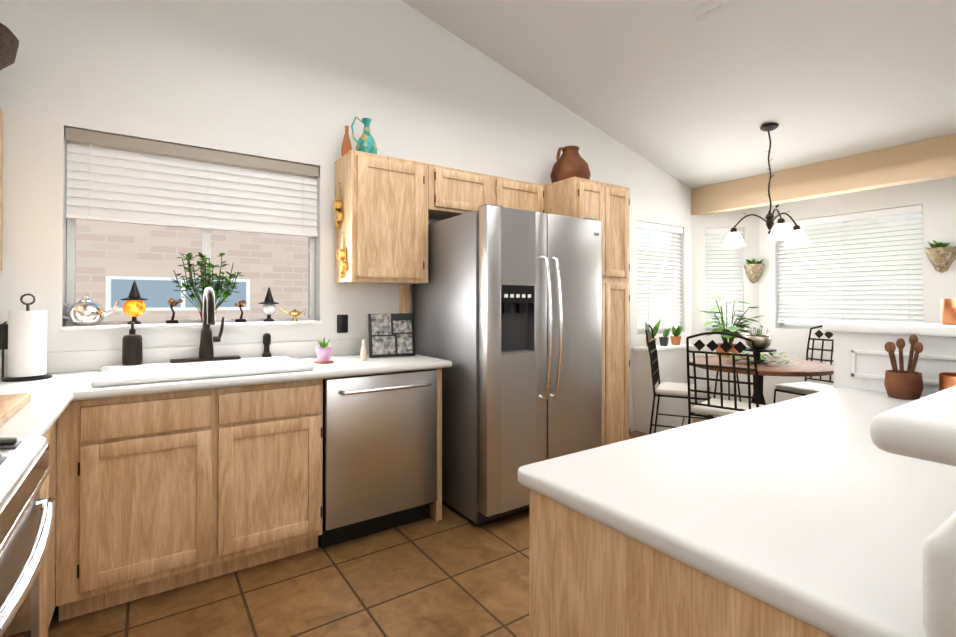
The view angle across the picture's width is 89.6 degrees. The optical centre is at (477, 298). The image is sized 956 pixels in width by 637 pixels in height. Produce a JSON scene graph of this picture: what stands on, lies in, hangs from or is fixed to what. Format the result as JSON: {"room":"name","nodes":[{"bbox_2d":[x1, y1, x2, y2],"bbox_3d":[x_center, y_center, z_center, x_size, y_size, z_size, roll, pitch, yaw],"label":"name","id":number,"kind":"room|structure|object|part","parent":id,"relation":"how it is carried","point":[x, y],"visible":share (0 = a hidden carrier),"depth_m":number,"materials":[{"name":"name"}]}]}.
{"room":"kitchen","nodes":[
{"label":"kitchen","id":0,"kind":"room"},
{"bbox_2d":[0,0,691,565],"bbox_3d":[-0.162,-0.699,3.651,5.950,3.950,0.150,0,-1,-34],"label":"wall","id":1,"kind":"structure","parent":0,"point":[304,82],"depth_m":2.85,"materials":[{"name":"white paint"}]},
{"bbox_2d":[0,324,7,349],"bbox_3d":[-2.133,0.172,2.196,0.070,0.115,0.007,0,-1,-34],"label":"electrical outlet","id":2,"kind":"object","parent":1,"relation":"attached to","point":[5,336],"visible":0.21,"depth_m":2.18,"materials":[{"name":"black plastic"}]},
{"bbox_2d":[66,142,314,324],"bbox_3d":[-1.552,-0.338,2.750,1.214,0.979,0.039,0,-1,-34],"label":"window","id":3,"kind":"structure","parent":1,"relation":"in","point":[206,246],"depth_m":2.70,"materials":[{"name":"silver metal"}]},
{"bbox_2d":[66,127,318,237],"bbox_3d":[-1.508,-0.608,2.687,1.208,0.438,0.060,0,-1,-34],"label":"window blind","id":4,"kind":"object","parent":3,"relation":"attached to","point":[110,184],"visible":0.92,"depth_m":2.62,"materials":[{"name":"beige plastic"}]},
{"bbox_2d":[62,320,321,329],"bbox_3d":[-1.500,0.143,2.670,1.214,0.019,0.147,0,-1,-34],"label":"sill","id":5,"kind":"structure","parent":1,"relation":"attached to","point":[139,326],"depth_m":2.54,"materials":[{"name":"white paint"}]},
{"bbox_2d":[63,295,119,325],"bbox_3d":[-1.927,0.054,2.371,0.260,0.151,0.146,0,-1,-34],"label":"teapot","id":6,"kind":"object","parent":5,"relation":"on","point":[86,310],"visible":0.92,"depth_m":2.33,"materials":[{"name":"white"}]},
{"bbox_2d":[121,280,147,323],"bbox_3d":[-1.769,0.017,2.479,0.115,0.227,0.115,0,-1,-34],"label":"figurine","id":7,"kind":"object","parent":5,"relation":"on","point":[134,306],"visible":1,"depth_m":2.46,"materials":[{"name":"orange glass"}]},
{"bbox_2d":[166,298,182,323],"bbox_3d":[-1.625,0.064,2.577,0.077,0.135,0.059,0,-1,-34],"label":"figurine","id":8,"kind":"object","parent":5,"relation":"on","point":[171,302],"visible":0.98,"depth_m":2.57,"materials":[{"name":"black metal"}]},
{"bbox_2d":[171,252,244,322],"bbox_3d":[-1.496,-0.065,2.677,0.364,0.394,0.109,0,-1,-34],"label":"potted plant","id":9,"kind":"object","parent":5,"relation":"on","point":[218,286],"visible":0.83,"depth_m":2.66,"materials":[{"name":"green plant"}]},
{"bbox_2d":[235,300,246,321],"bbox_3d":[-1.360,0.070,2.759,0.064,0.126,0.059,0,-1,-34],"label":"figurine","id":10,"kind":"object","parent":5,"relation":"on","point":[242,303],"visible":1,"depth_m":2.75,"materials":[{"name":"black metal"}]},
{"bbox_2d":[259,287,278,321],"bbox_3d":[-1.235,0.030,2.845,0.115,0.206,0.115,0,-1,-34],"label":"figurine","id":11,"kind":"object","parent":5,"relation":"on","point":[268,308],"visible":1,"depth_m":2.82,"materials":[{"name":"black plastic"}]},
{"bbox_2d":[278,307,306,320],"bbox_3d":[-1.123,0.090,2.921,0.166,0.087,0.076,0,-1,-34],"label":"figurine","id":12,"kind":"object","parent":5,"relation":"on","point":[294,313],"visible":0.98,"depth_m":2.91,"materials":[{"name":"gold metal"}]},
{"bbox_2d":[337,315,347,332],"bbox_3d":[-0.863,0.159,3.067,0.070,0.115,0.007,0,-1,-34],"label":"electrical outlet","id":13,"kind":"object","parent":1,"relation":"attached to","point":[342,323],"visible":1,"depth_m":3.06,"materials":[{"name":"black plastic"}]},
{"bbox_2d":[334,150,427,284],"bbox_3d":[-0.607,-0.481,3.050,0.506,0.762,0.329,0,-1,-34],"label":"upper cabinet","id":14,"kind":"object","parent":1,"relation":"attached to","point":[384,224],"visible":1,"depth_m":2.91,"materials":[{"name":"brown wood"}]},
{"bbox_2d":[332,183,342,227],"bbox_3d":[-0.855,-0.571,2.936,0.033,0.275,0.100,0,-1,-34],"label":"measuring cup","id":15,"kind":"object","parent":14,"relation":"hanging from","point":[337,209],"depth_m":2.92,"materials":[{"name":"gold metal"}]},
{"bbox_2d":[337,232,346,277],"bbox_3d":[-0.810,-0.261,2.867,0.033,0.275,0.100,0,-1,-34],"label":"measuring cup","id":16,"kind":"object","parent":14,"relation":"hanging from","point":[341,253],"depth_m":2.85,"materials":[{"name":"gold metal"}]},
{"bbox_2d":[341,116,377,155],"bbox_3d":[-0.729,-0.992,2.979,0.210,0.256,0.149,0,-1,-34],"label":"glass jug","id":17,"kind":"object","parent":14,"relation":"on","point":[365,142],"visible":0.85,"depth_m":2.95,"materials":[{"name":"teal glass"}]},
{"bbox_2d":[399,285,409,312],"bbox_3d":[-0.499,0.081,3.270,0.040,0.352,0.083,0,-1,-34],"label":"strip","id":18,"kind":"object","parent":1,"relation":"attached to","point":[404,298],"visible":0.64,"depth_m":3.24,"materials":[{"name":"brown wood"}]},
{"bbox_2d":[428,164,544,219],"bbox_3d":[0.013,-0.715,3.477,0.991,0.289,0.329,0,-1,-34],"label":"upper cabinet","id":19,"kind":"object","parent":1,"relation":"attached to","point":[452,192],"visible":0.67,"depth_m":3.27,"materials":[{"name":"brown wood"}]},
{"bbox_2d":[637,229,675,332],"bbox_3d":[1.829,-0.208,5.069,0.794,1.124,0.035,0,-1,-34],"label":"window","id":20,"kind":"structure","parent":1,"relation":"in","point":[643,331],"depth_m":5.21,"materials":[{"name":"silver metal"}]},
{"bbox_2d":[637,221,682,329],"bbox_3d":[1.874,-0.228,5.002,0.788,1.083,0.060,0,-1,-34],"label":"window blind","id":21,"kind":"object","parent":20,"relation":"attached to","point":[665,308],"visible":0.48,"depth_m":5.00,"materials":[{"name":"white plastic"}]},
{"bbox_2d":[48,417,707,636],"bbox_3d":[1.773,1.310,1.476,6.800,0.100,6.100,0,-1,-34],"label":"floor","id":22,"kind":"structure","parent":0,"point":[451,573],"depth_m":2.05,"materials":[{"name":"tile"}]},
{"bbox_2d":[0,436,55,636],"bbox_3d":[-1.102,0.765,0.674,0.737,0.928,0.762,0,-1,-34],"label":"range","id":23,"kind":"object","parent":22,"relation":"on","point":[26,529],"visible":1,"depth_m":0.95,"materials":[{"name":"grey metal"}]},
{"bbox_2d":[39,421,55,636],"bbox_3d":[-1.600,0.820,1.306,0.631,0.872,0.835,0,-1,-34],"label":"base cabinet","id":24,"kind":"object","parent":22,"relation":"on","point":[47,583],"visible":0.08,"depth_m":1.70,"materials":[{"name":"brown wood"}]},
{"bbox_2d":[0,362,79,436],"bbox_3d":[-1.562,0.313,1.282,0.667,0.138,0.750,0,-1,-34],"label":"countertop","id":25,"kind":"structure","parent":24,"relation":"on","point":[73,373],"depth_m":1.73,"materials":[{"name":"white stone"}]},
{"bbox_2d":[0,393,30,425],"bbox_3d":[-1.550,0.327,1.251,0.495,0.031,0.550,0,-1,-34],"label":"cutting board","id":26,"kind":"object","parent":25,"relation":"on","point":[11,405],"visible":0.96,"depth_m":1.46,"materials":[{"name":"brown wood"}]},
{"bbox_2d":[56,379,322,621],"bbox_3d":[-1.348,0.828,2.346,1.000,0.872,0.633,0,-1,-34],"label":"base cabinet","id":27,"kind":"object","parent":22,"relation":"on","point":[159,493],"visible":1,"depth_m":2.04,"materials":[{"name":"brown wood"}]},
{"bbox_2d":[0,338,451,400],"bbox_3d":[-1.289,0.321,2.351,2.325,0.138,0.703,0,-1,-34],"label":"countertop","id":28,"kind":"structure","parent":27,"relation":"on","point":[345,354],"depth_m":2.45,"materials":[{"name":"white stone"}]},
{"bbox_2d":[1,293,51,381],"bbox_3d":[-1.967,0.163,2.104,0.164,0.373,0.164,0,-1,-34],"label":"paper towel holder","id":29,"kind":"object","parent":28,"relation":"on","point":[27,344],"visible":1,"depth_m":2.06,"materials":[{"name":"white paper"}]},
{"bbox_2d":[91,355,313,386],"bbox_3d":[-1.318,0.438,2.358,0.860,0.224,0.570,0,-1,-34],"label":"sink","id":30,"kind":"object","parent":28,"relation":"in","point":[111,375],"visible":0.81,"depth_m":2.36,"materials":[{"name":"white ceramic"}]},
{"bbox_2d":[122,322,142,365],"bbox_3d":[-1.710,0.220,2.383,0.083,0.211,0.086,0,-1,-34],"label":"soap dispenser","id":31,"kind":"object","parent":30,"relation":"on","point":[132,352],"visible":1,"depth_m":2.35,"materials":[{"name":"black metal"}]},
{"bbox_2d":[262,333,270,356],"bbox_3d":[-1.198,0.262,2.733,0.050,0.133,0.049,0,-1,-34],"label":"faucet side spray","id":32,"kind":"object","parent":30,"relation":"on","point":[266,341],"visible":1,"depth_m":2.72,"materials":[{"name":"black metal"}]},
{"bbox_2d":[170,287,240,362],"bbox_3d":[-1.386,0.133,2.476,0.325,0.387,0.286,0,-1,-34],"label":"faucet","id":33,"kind":"object","parent":28,"relation":"on","point":[206,350],"visible":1,"depth_m":2.54,"materials":[{"name":"black metal"}]},
{"bbox_2d":[314,338,333,363],"bbox_3d":[-0.856,0.281,2.676,0.108,0.145,0.108,0,-1,-34],"label":"succulent pot","id":34,"kind":"object","parent":28,"relation":"on","point":[323,352],"visible":1,"depth_m":2.65,"materials":[{"name":"ceramic"}]},
{"bbox_2d":[360,339,366,360],"bbox_3d":[-0.658,0.292,2.776,0.040,0.124,0.039,0,-1,-34],"label":"bottle","id":35,"kind":"object","parent":28,"relation":"on","point":[363,354],"visible":1,"depth_m":2.76,"materials":[{"name":"beige ceramic"}]},
{"bbox_2d":[368,313,414,357],"bbox_3d":[-0.536,0.222,2.960,0.289,0.263,0.124,0,-1,-34],"label":"photo collage","id":36,"kind":"object","parent":28,"relation":"on","point":[390,334],"visible":0.96,"depth_m":2.94,"materials":[{"name":"black plastic"}]},
{"bbox_2d":[320,368,441,547],"bbox_3d":[-0.631,0.832,2.793,0.670,0.872,0.706,0,-1,-34],"label":"dishwasher","id":37,"kind":"object","parent":22,"relation":"on","point":[379,452],"depth_m":2.53,"materials":[{"name":"grey metal"}]},
{"bbox_3d":[-0.397,0.833,3.009,0.038,0.872,0.615,0,-1,-34],"label":"dishwasher end panel","id":38,"kind":"part","parent":37,"relation":"part of","materials":[{"name":"beige wood"}]},
{"bbox_2d":[413,204,601,525],"bbox_3d":[0.199,0.377,3.169,0.914,1.784,0.948,0,-1,-34],"label":"refrigerator","id":39,"kind":"object","parent":22,"relation":"on","point":[507,311],"visible":0.88,"depth_m":2.79,"materials":[{"name":"grey metal"}]},
{"bbox_2d":[544,177,629,445],"bbox_3d":[0.759,0.209,3.796,0.606,2.132,0.634,0,-1,-34],"label":"pantry cabinet","id":40,"kind":"object","parent":22,"relation":"on","point":[606,205],"visible":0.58,"depth_m":3.59,"materials":[{"name":"brown wood"}]},
{"bbox_2d":[550,146,590,182],"bbox_3d":[0.736,-1.030,3.838,0.317,0.345,0.315,0,-1,-34],"label":"jug","id":41,"kind":"object","parent":40,"relation":"on","point":[570,162],"visible":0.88,"depth_m":3.73,"materials":[{"name":"brown ceramic"}]},
{"bbox_2d":[633,344,694,433],"bbox_3d":[1.861,0.877,4.800,0.720,0.814,0.218,0,-1,-34],"label":"shelf ledge","id":42,"kind":"object","parent":22,"relation":"on","point":[672,361],"visible":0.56,"depth_m":4.67,"materials":[{"name":"white"}]},
{"bbox_2d":[645,319,681,346],"bbox_3d":[1.845,0.333,4.782,0.599,0.271,0.129,0,-1,-34],"label":"potted plant","id":43,"kind":"object","parent":42,"relation":"on","point":[676,338],"visible":0.77,"depth_m":4.79,"materials":[{"name":"plant"}]},
{"bbox_2d":[645,324,711,433],"bbox_3d":[1.768,0.753,4.238,0.537,1.052,0.487,0,0,26],"label":"chair","id":44,"kind":"object","parent":22,"relation":"on","point":[669,389],"visible":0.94,"depth_m":4.17,"materials":[{"name":"grey metal"}]},
{"bbox_2d":[529,489,832,636],"bbox_3d":[0.535,0.817,0.898,0.636,0.872,0.630,0,-1,-34],"label":"base cabinet","id":45,"kind":"object","parent":22,"relation":"on","point":[589,577],"visible":0.21,"depth_m":0.77,"materials":[{"name":"brown wood"}]},
{"bbox_2d":[518,387,955,636],"bbox_3d":[0.951,0.310,1.177,1.657,0.143,0.677,0,-1,-34],"label":"countertop","id":46,"kind":"structure","parent":45,"relation":"on","point":[821,511],"depth_m":0.79,"materials":[{"name":"white stone"}]},
{"bbox_2d":[884,334,922,399],"bbox_3d":[1.496,0.236,1.694,0.104,0.221,0.106,0,-1,-34],"label":"utensil crock","id":47,"kind":"object","parent":46,"relation":"on","point":[901,383],"visible":1,"depth_m":1.68,"materials":[{"name":"ceramic"}]},
{"bbox_2d":[939,372,955,390],"bbox_3d":[1.490,0.281,1.379,0.465,0.126,0.311,0,-1,-34],"label":"pot","id":48,"kind":"object","parent":46,"relation":"on","point":[947,380],"visible":0.44,"depth_m":1.54,"materials":[{"name":"brown ceramic"}]},
{"bbox_2d":[686,332,765,424],"bbox_3d":[1.785,0.747,3.408,0.487,1.052,0.537,0,-1,43],"label":"chair","id":49,"kind":"object","parent":22,"relation":"on","point":[715,407],"visible":0.67,"depth_m":3.29,"materials":[{"name":"grey metal"}]},
{"bbox_2d":[698,296,763,415],"bbox_3d":[2.474,0.630,4.686,0.640,1.306,0.479,0,-1,-34],"label":"floor plant","id":50,"kind":"object","parent":22,"relation":"on","point":[733,329],"visible":0.67,"depth_m":4.74,"materials":[{"name":"green plant"}]},
{"bbox_2d":[689,356,833,404],"bbox_3d":[2.310,0.904,3.969,1.060,0.754,1.060,0,-1,-34],"label":"dining table","id":51,"kind":"object","parent":22,"relation":"on","point":[803,368],"visible":0.48,"depth_m":3.79,"materials":[{"name":"brown wood"}]},
{"bbox_2d":[721,326,798,363],"bbox_3d":[2.313,0.370,3.987,0.547,0.309,0.563,0,-1,-34],"label":"bowl","id":52,"kind":"object","parent":51,"relation":"on","point":[762,342],"visible":0.88,"depth_m":3.91,"materials":[{"name":"grey metal"}]},
{"bbox_2d":[773,325,833,403],"bbox_3d":[3.003,0.754,4.268,0.537,1.052,0.487,0,0,-23],"label":"chair","id":53,"kind":"object","parent":22,"relation":"on","point":[805,388],"visible":0.33,"depth_m":4.34,"materials":[{"name":"grey metal"}]},
{"bbox_2d":[402,0,955,188],"bbox_3d":[1.514,-2.011,1.233,5.970,1.562,6.050,0,-1,-34],"label":"ceiling","id":54,"kind":"structure","parent":0,"point":[675,89],"depth_m":3.40,"materials":[{"name":"white paint"}]},
{"bbox_2d":[683,0,737,22],"bbox_3d":[1.287,-1.767,2.742,0.391,0.210,0.260,0,-1,-34],"label":"ceiling vent","id":55,"kind":"object","parent":54,"relation":"in","point":[703,9],"visible":1,"depth_m":2.82,"materials":[{"name":"white"}]},
{"bbox_2d":[721,124,810,246],"bbox_3d":[2.351,-0.921,3.946,0.656,0.945,0.636,0,-1,-34],"label":"chandelier","id":56,"kind":"object","parent":54,"relation":"hanging from","point":[781,230],"visible":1,"depth_m":3.89,"materials":[{"name":"black metal"}]},
{"bbox_2d":[691,207,758,406],"bbox_3d":[2.712,-0.012,5.271,0.739,2.600,0.150,0,0,11],"label":"wall","id":57,"kind":"structure","parent":0,"point":[700,224],"depth_m":5.21,"materials":[{"name":"white paint"}]},
{"bbox_2d":[630,413,718,431],"bbox_3d":[2.432,1.233,3.947,2.280,0.090,2.268,0,-1,-34],"label":"baseboard","id":58,"kind":"structure","parent":57,"relation":"attached to","point":[632,426],"depth_m":4.68,"materials":[{"name":"white"}]},
{"bbox_2d":[705,234,740,330],"bbox_3d":[2.691,-0.206,5.325,0.393,1.124,0.035,0,0,11],"label":"window","id":59,"kind":"structure","parent":57,"relation":"in","point":[708,329],"depth_m":5.33,"materials":[{"name":"silver metal"}]},
{"bbox_2d":[705,228,743,327],"bbox_3d":[2.676,-0.226,5.246,0.387,1.083,0.060,0,0,11],"label":"window blind","id":60,"kind":"object","parent":59,"relation":"attached to","point":[724,282],"visible":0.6,"depth_m":5.24,"materials":[{"name":"white plastic"}]},
{"bbox_2d":[744,258,763,283],"bbox_3d":[2.942,-0.298,5.130,0.174,0.270,0.170,0,-1,-34],"label":"wall planter","id":61,"kind":"object","parent":57,"relation":"attached to","point":[753,268],"visible":0.96,"depth_m":5.10,"materials":[{"name":"ceramic"}]},
{"bbox_2d":[691,134,955,214],"bbox_3d":[3.033,-1.066,4.375,0.145,0.285,2.269,0,-1,-34],"label":"soffit","id":62,"kind":"structure","parent":0,"point":[927,160],"depth_m":4.16,"materials":[{"name":"beige paint"}]},
{"bbox_2d":[759,176,955,404],"bbox_3d":[3.499,-0.017,4.548,0.150,2.600,1.540,0,-1,-34],"label":"wall","id":63,"kind":"structure","parent":0,"point":[936,198],"depth_m":4.55,"materials":[{"name":"white paint"}]},
{"bbox_2d":[780,213,923,328],"bbox_3d":[3.520,-0.247,4.601,0.039,1.094,1.154,0,-1,-34],"label":"window","id":64,"kind":"structure","parent":63,"relation":"in","point":[783,325],"depth_m":4.87,"materials":[{"name":"silver metal"}]},
{"bbox_2d":[776,205,923,323],"bbox_3d":[3.455,-0.273,4.556,0.060,1.040,1.148,0,-1,-34],"label":"window blind","id":65,"kind":"object","parent":64,"relation":"attached to","point":[839,305],"visible":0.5,"depth_m":4.47,"materials":[{"name":"white plastic"}]},
{"bbox_2d":[924,240,955,272],"bbox_3d":[3.768,-0.348,3.921,0.114,0.271,0.213,0,-1,-34],"label":"wall planter","id":66,"kind":"object","parent":63,"relation":"attached to","point":[941,256],"visible":0.98,"depth_m":3.91,"materials":[{"name":"stone"}]},
{"bbox_2d":[833,332,955,396],"bbox_3d":[1.685,0.697,1.688,0.150,1.129,0.698,0,-1,-34],"label":"wall","id":67,"kind":"structure","parent":0,"point":[862,361],"depth_m":1.82,"materials":[{"name":"white paint"}]},
{"bbox_2d":[823,321,955,336],"bbox_3d":[1.669,0.112,1.752,0.230,0.040,0.643,0,-1,-34],"label":"bar","id":68,"kind":"object","parent":67,"relation":"on","point":[914,328],"visible":1,"depth_m":1.78,"materials":[{"name":"white"}]},
{"bbox_2d":[941,299,955,324],"bbox_3d":[1.724,0.031,1.562,0.265,0.116,0.348,0,-1,-34],"label":"pot","id":69,"kind":"object","parent":68,"relation":"on","point":[948,311],"visible":0.98,"depth_m":1.68,"materials":[{"name":"brown"}]},
{"bbox_3d":[-0.928,-0.729,-0.360,0.150,3.950,5.900,0,-1,-34],"label":"wall","id":70,"kind":"structure","parent":0,"visible":0},
{"bbox_2d":[0,108,2,270],"bbox_3d":[-1.933,-0.491,1.554,0.352,0.758,1.296,0,-1,-34],"label":"upper cabinet","id":71,"kind":"object","parent":70,"relation":"attached to","point":[1,166],"visible":0.91,"depth_m":2.15,"materials":[{"name":"brown wood"}]},
{"bbox_2d":[0,23,18,69],"bbox_3d":[-1.907,-1.043,1.796,0.288,0.347,0.294,0,-1,-34],"label":"basket","id":72,"kind":"object","parent":71,"relation":"on","point":[9,43],"visible":1,"depth_m":1.83,"materials":[{"name":"wicker"}]},
{"bbox_3d":[1.245,0.706,0.889,1.780,1.099,0.121,0,-1,-34],"label":"wall","id":73,"kind":"structure","parent":0,"visible":0},
{"bbox_2d":[870,385,955,465],"bbox_3d":[1.279,0.135,0.849,1.895,0.040,0.400,0,-1,-34],"label":"bar","id":74,"kind":"object","parent":73,"relation":"on","point":[923,428],"visible":1,"depth_m":0.46,"materials":[{"name":"white stone"}]},
{"label":"outside","id":75,"kind":"structure","parent":0,"visible":0},
{"bbox_2d":[637,213,921,328],"bbox_3d":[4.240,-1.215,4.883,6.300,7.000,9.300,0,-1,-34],"label":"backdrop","id":76,"kind":"structure","parent":75,"point":[801,261],"depth_m":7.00,"materials":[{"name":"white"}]},
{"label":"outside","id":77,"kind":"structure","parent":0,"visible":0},
{"bbox_2d":[76,144,308,320],"bbox_3d":[-3.649,-0.719,4.273,7.000,6.000,0.180,0,-1,-34],"label":"neighbouring house","id":78,"kind":"structure","parent":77,"point":[149,274],"depth_m":4.72,"materials":[{"name":"brick"}]}
]}

